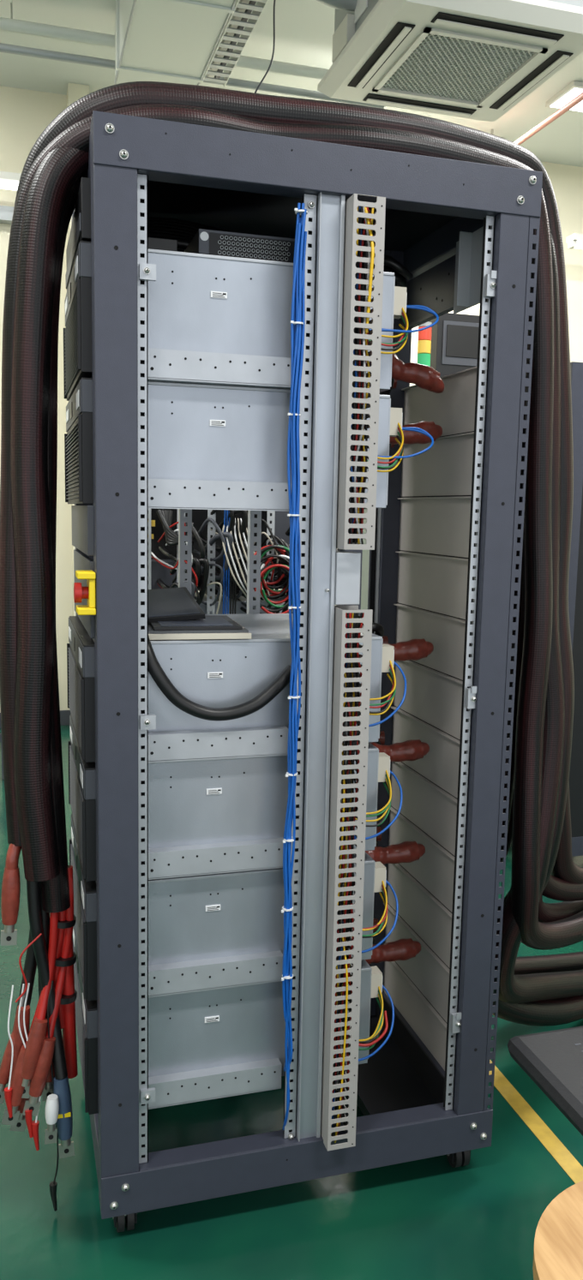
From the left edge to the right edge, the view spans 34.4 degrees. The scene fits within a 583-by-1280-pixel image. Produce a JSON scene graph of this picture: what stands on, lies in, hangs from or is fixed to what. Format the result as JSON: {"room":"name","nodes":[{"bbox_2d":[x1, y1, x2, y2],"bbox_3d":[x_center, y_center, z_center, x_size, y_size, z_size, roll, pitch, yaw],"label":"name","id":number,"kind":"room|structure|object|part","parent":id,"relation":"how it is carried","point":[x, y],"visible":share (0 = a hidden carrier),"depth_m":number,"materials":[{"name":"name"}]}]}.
{"room":"electrical testing laboratory","nodes":[
{"label":"electrical testing laboratory","id":0,"kind":"room"},
{"bbox_2d":[66,82,89,616],"bbox_3d":[-1.318,-1.360,5.907,0.120,3.899,0.179,-1,8,-16],"label":"wall column","id":1,"kind":"structure","parent":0,"point":[74,92],"depth_m":5.57,"materials":[{"name":"beige paint"}]},
{"bbox_2d":[0,724,582,1279],"bbox_3d":[0.153,1.219,1.827,11.000,0.052,9.700,-1,8,-16],"label":"floor","id":2,"kind":"structure","parent":0,"point":[429,1218],"depth_m":1.96,"materials":[{"name":"green paint"}]},
{"bbox_2d":[0,724,4,779],"bbox_3d":[-2.522,0.185,4.941,2.050,1.050,0.800,-1,8,-16],"label":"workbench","id":3,"kind":"object","parent":2,"relation":"on","point":[2,778],"visible":0.05,"depth_m":4.93,"materials":[{"name":"grey"}]},
{"bbox_2d":[148,508,363,615],"bbox_3d":[-0.235,-0.035,3.382,0.833,2.000,0.686,-1,8,-16],"label":"rack","id":4,"kind":"object","parent":2,"relation":"on","point":[219,537],"visible":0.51,"depth_m":3.10,"materials":[{"name":"metal"}]},
{"bbox_3d":[-0.247,-0.041,3.423,0.833,2.000,0.600,-1,8,-16],"label":"frame","id":5,"kind":"part","parent":4,"relation":"part of","materials":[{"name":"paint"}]},
{"bbox_2d":[63,110,542,1232],"bbox_3d":[-0.043,0.112,2.066,0.869,2.071,0.636,-1,8,-16],"label":"equipment rack","id":6,"kind":"object","parent":2,"relation":"on","point":[285,853],"visible":1,"depth_m":1.84,"materials":[{"name":"metal"}]},
{"bbox_2d":[148,586,251,639],"bbox_3d":[-0.227,-0.059,1.942,0.232,0.073,0.341,-1,8,-16],"label":"display tray","id":7,"kind":"object","parent":6,"relation":"on","point":[174,613],"depth_m":1.87,"materials":[{"name":"grey"}]},
{"bbox_2d":[0,81,582,1211],"bbox_3d":[0.477,0.032,2.283,2.346,2.183,0.512,-4,9,-31],"label":"cable bundle","id":8,"kind":"object","parent":6,"relation":"on","point":[537,990],"visible":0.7,"depth_m":1.84,"materials":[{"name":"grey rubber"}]},
{"bbox_3d":[-0.012,-0.906,1.949,0.790,0.010,0.500,-1,8,-16],"label":"roof panel","id":9,"kind":"part","parent":6,"relation":"part of","materials":[{"name":"black paint"}]},
{"bbox_2d":[360,312,478,609],"bbox_3d":[0.771,-0.485,5.128,0.900,2.460,0.510,-1,8,-16],"label":"tall cabinet","id":10,"kind":"object","parent":2,"relation":"on","point":[454,337],"visible":0.06,"depth_m":4.90,"materials":[{"name":"grey metal"}]},
{"bbox_2d":[416,321,431,366],"bbox_3d":[0.670,-1.195,4.845,0.100,0.840,0.100,-1,8,-16],"label":"light","id":11,"kind":"object","parent":10,"relation":"in","point":[424,336],"visible":0.41,"depth_m":4.78,"materials":[{"name":"multicoloured plastic"}]},
{"bbox_2d":[507,1025,582,1136],"bbox_3d":[0.628,0.981,1.605,0.405,0.500,0.398,-1,8,-16],"label":"table","id":12,"kind":"object","parent":2,"relation":"on","point":[553,1060],"visible":1,"depth_m":1.62,"materials":[{"name":"grey"}]},
{"bbox_2d":[532,1180,582,1279],"bbox_3d":[0.437,1.000,1.074,0.344,0.600,0.344,-1,8,-16],"label":"wooden stool","id":13,"kind":"object","parent":2,"relation":"on","point":[558,1240],"visible":1,"depth_m":1.09,"materials":[{"name":"brown wood"}]},
{"bbox_2d":[568,361,582,856],"bbox_3d":[1.353,-0.087,4.001,0.835,2.000,0.686,-1,8,-16],"label":"rack","id":14,"kind":"object","parent":2,"relation":"on","point":[575,577],"visible":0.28,"depth_m":3.65,"materials":[{"name":"metal"}]},
{"bbox_2d":[0,0,582,167],"bbox_3d":[0.234,-2.718,1.290,11.000,0.100,9.700,-1,8,-16],"label":"ceiling","id":15,"kind":"structure","parent":0,"point":[304,29],"depth_m":5.26,"materials":[{"name":"white paint"}]},
{"bbox_2d":[0,171,21,190],"bbox_3d":[-2.292,-2.931,5.250,1.580,0.650,0.100,-1,8,-16],"label":"fluorescent light fixture","id":16,"kind":"object","parent":15,"relation":"hanging from","point":[8,180],"visible":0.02,"depth_m":5.45,"materials":[{"name":"white plastic"}]},
{"bbox_2d":[114,0,236,85],"bbox_3d":[-0.068,-2.687,2.684,0.430,0.349,4.510,-1,8,-16],"label":"ceiling light","id":17,"kind":"object","parent":15,"relation":"attached to","point":[171,41],"depth_m":4.34,"materials":[{"name":"white plastic"}]},
{"bbox_2d":[0,1,383,108],"bbox_3d":[-0.479,-3.072,4.955,2.100,0.219,0.118,-1,8,-16],"label":"conduit","id":18,"kind":"object","parent":15,"relation":"attached to","point":[12,25],"visible":0.51,"depth_m":4.83,"materials":[{"name":"white"}]},
{"bbox_2d":[201,0,268,87],"bbox_3d":[0.224,-2.727,2.759,0.127,0.280,4.500,-1,8,-16],"label":"cable tray","id":19,"kind":"object","parent":15,"relation":"attached to","point":[239,18],"visible":0.76,"depth_m":4.45,"materials":[{"name":"white metal"}]},
{"bbox_2d":[254,0,275,93],"bbox_3d":[-0.123,-2.689,4.354,0.065,0.802,0.334,-5,10,-37],"label":"hanging cable","id":20,"kind":"object","parent":15,"relation":"hanging from","point":[270,64],"visible":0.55,"depth_m":4.33,"materials":[{"name":"grey plastic"}]},
{"bbox_2d":[316,0,582,122],"bbox_3d":[0.612,-2.752,4.043,1.179,0.562,0.990,-1,8,-16],"label":"air conditioner","id":21,"kind":"object","parent":15,"relation":"attached to","point":[470,59],"depth_m":4.00,"materials":[{"name":"white plastic"}]},
{"bbox_2d":[490,92,582,144],"bbox_3d":[1.506,-3.093,5.400,0.036,0.217,2.100,-1,8,-16],"label":"pipe","id":22,"kind":"object","parent":15,"relation":"attached to","point":[578,98],"visible":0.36,"depth_m":5.43,"materials":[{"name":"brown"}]},
{"bbox_2d":[544,80,582,113],"bbox_3d":[2.011,-3.210,5.659,0.920,0.033,0.300,-1,8,-16],"label":"ceiling light panel","id":23,"kind":"object","parent":15,"relation":"attached to","point":[573,89],"depth_m":5.55,"materials":[{"name":"white plastic"}]},
{"bbox_2d":[565,233,582,249],"bbox_3d":[2.606,-2.995,6.528,1.500,0.670,0.100,-1,8,-16],"label":"fluorescent light fixture","id":24,"kind":"object","parent":15,"relation":"hanging from","point":[574,241],"visible":1,"depth_m":6.35,"materials":[{"name":"white plastic"}]},
{"bbox_2d":[0,85,582,712],"bbox_3d":[-1.149,-1.385,6.112,11.000,3.900,0.120,-1,8,-16],"label":"wall","id":25,"kind":"structure","parent":0,"point":[25,114],"depth_m":6.04,"materials":[{"name":"beige paint"}]},
{"bbox_2d":[0,205,14,224],"bbox_3d":[-3.928,-2.515,5.025,4.900,0.080,0.078,-1,8,-16],"label":"wall trunking","id":26,"kind":"structure","parent":25,"relation":"attached to","point":[6,212],"depth_m":5.64,"materials":[{"name":"metal"}]},
{"bbox_2d":[0,710,71,728],"bbox_3d":[-1.169,0.506,6.304,11.000,0.099,0.014,-1,8,-16],"label":"baseboard","id":27,"kind":"structure","parent":25,"relation":"attached to","point":[64,714],"depth_m":6.20,"materials":[{"name":"grey"}]}
]}

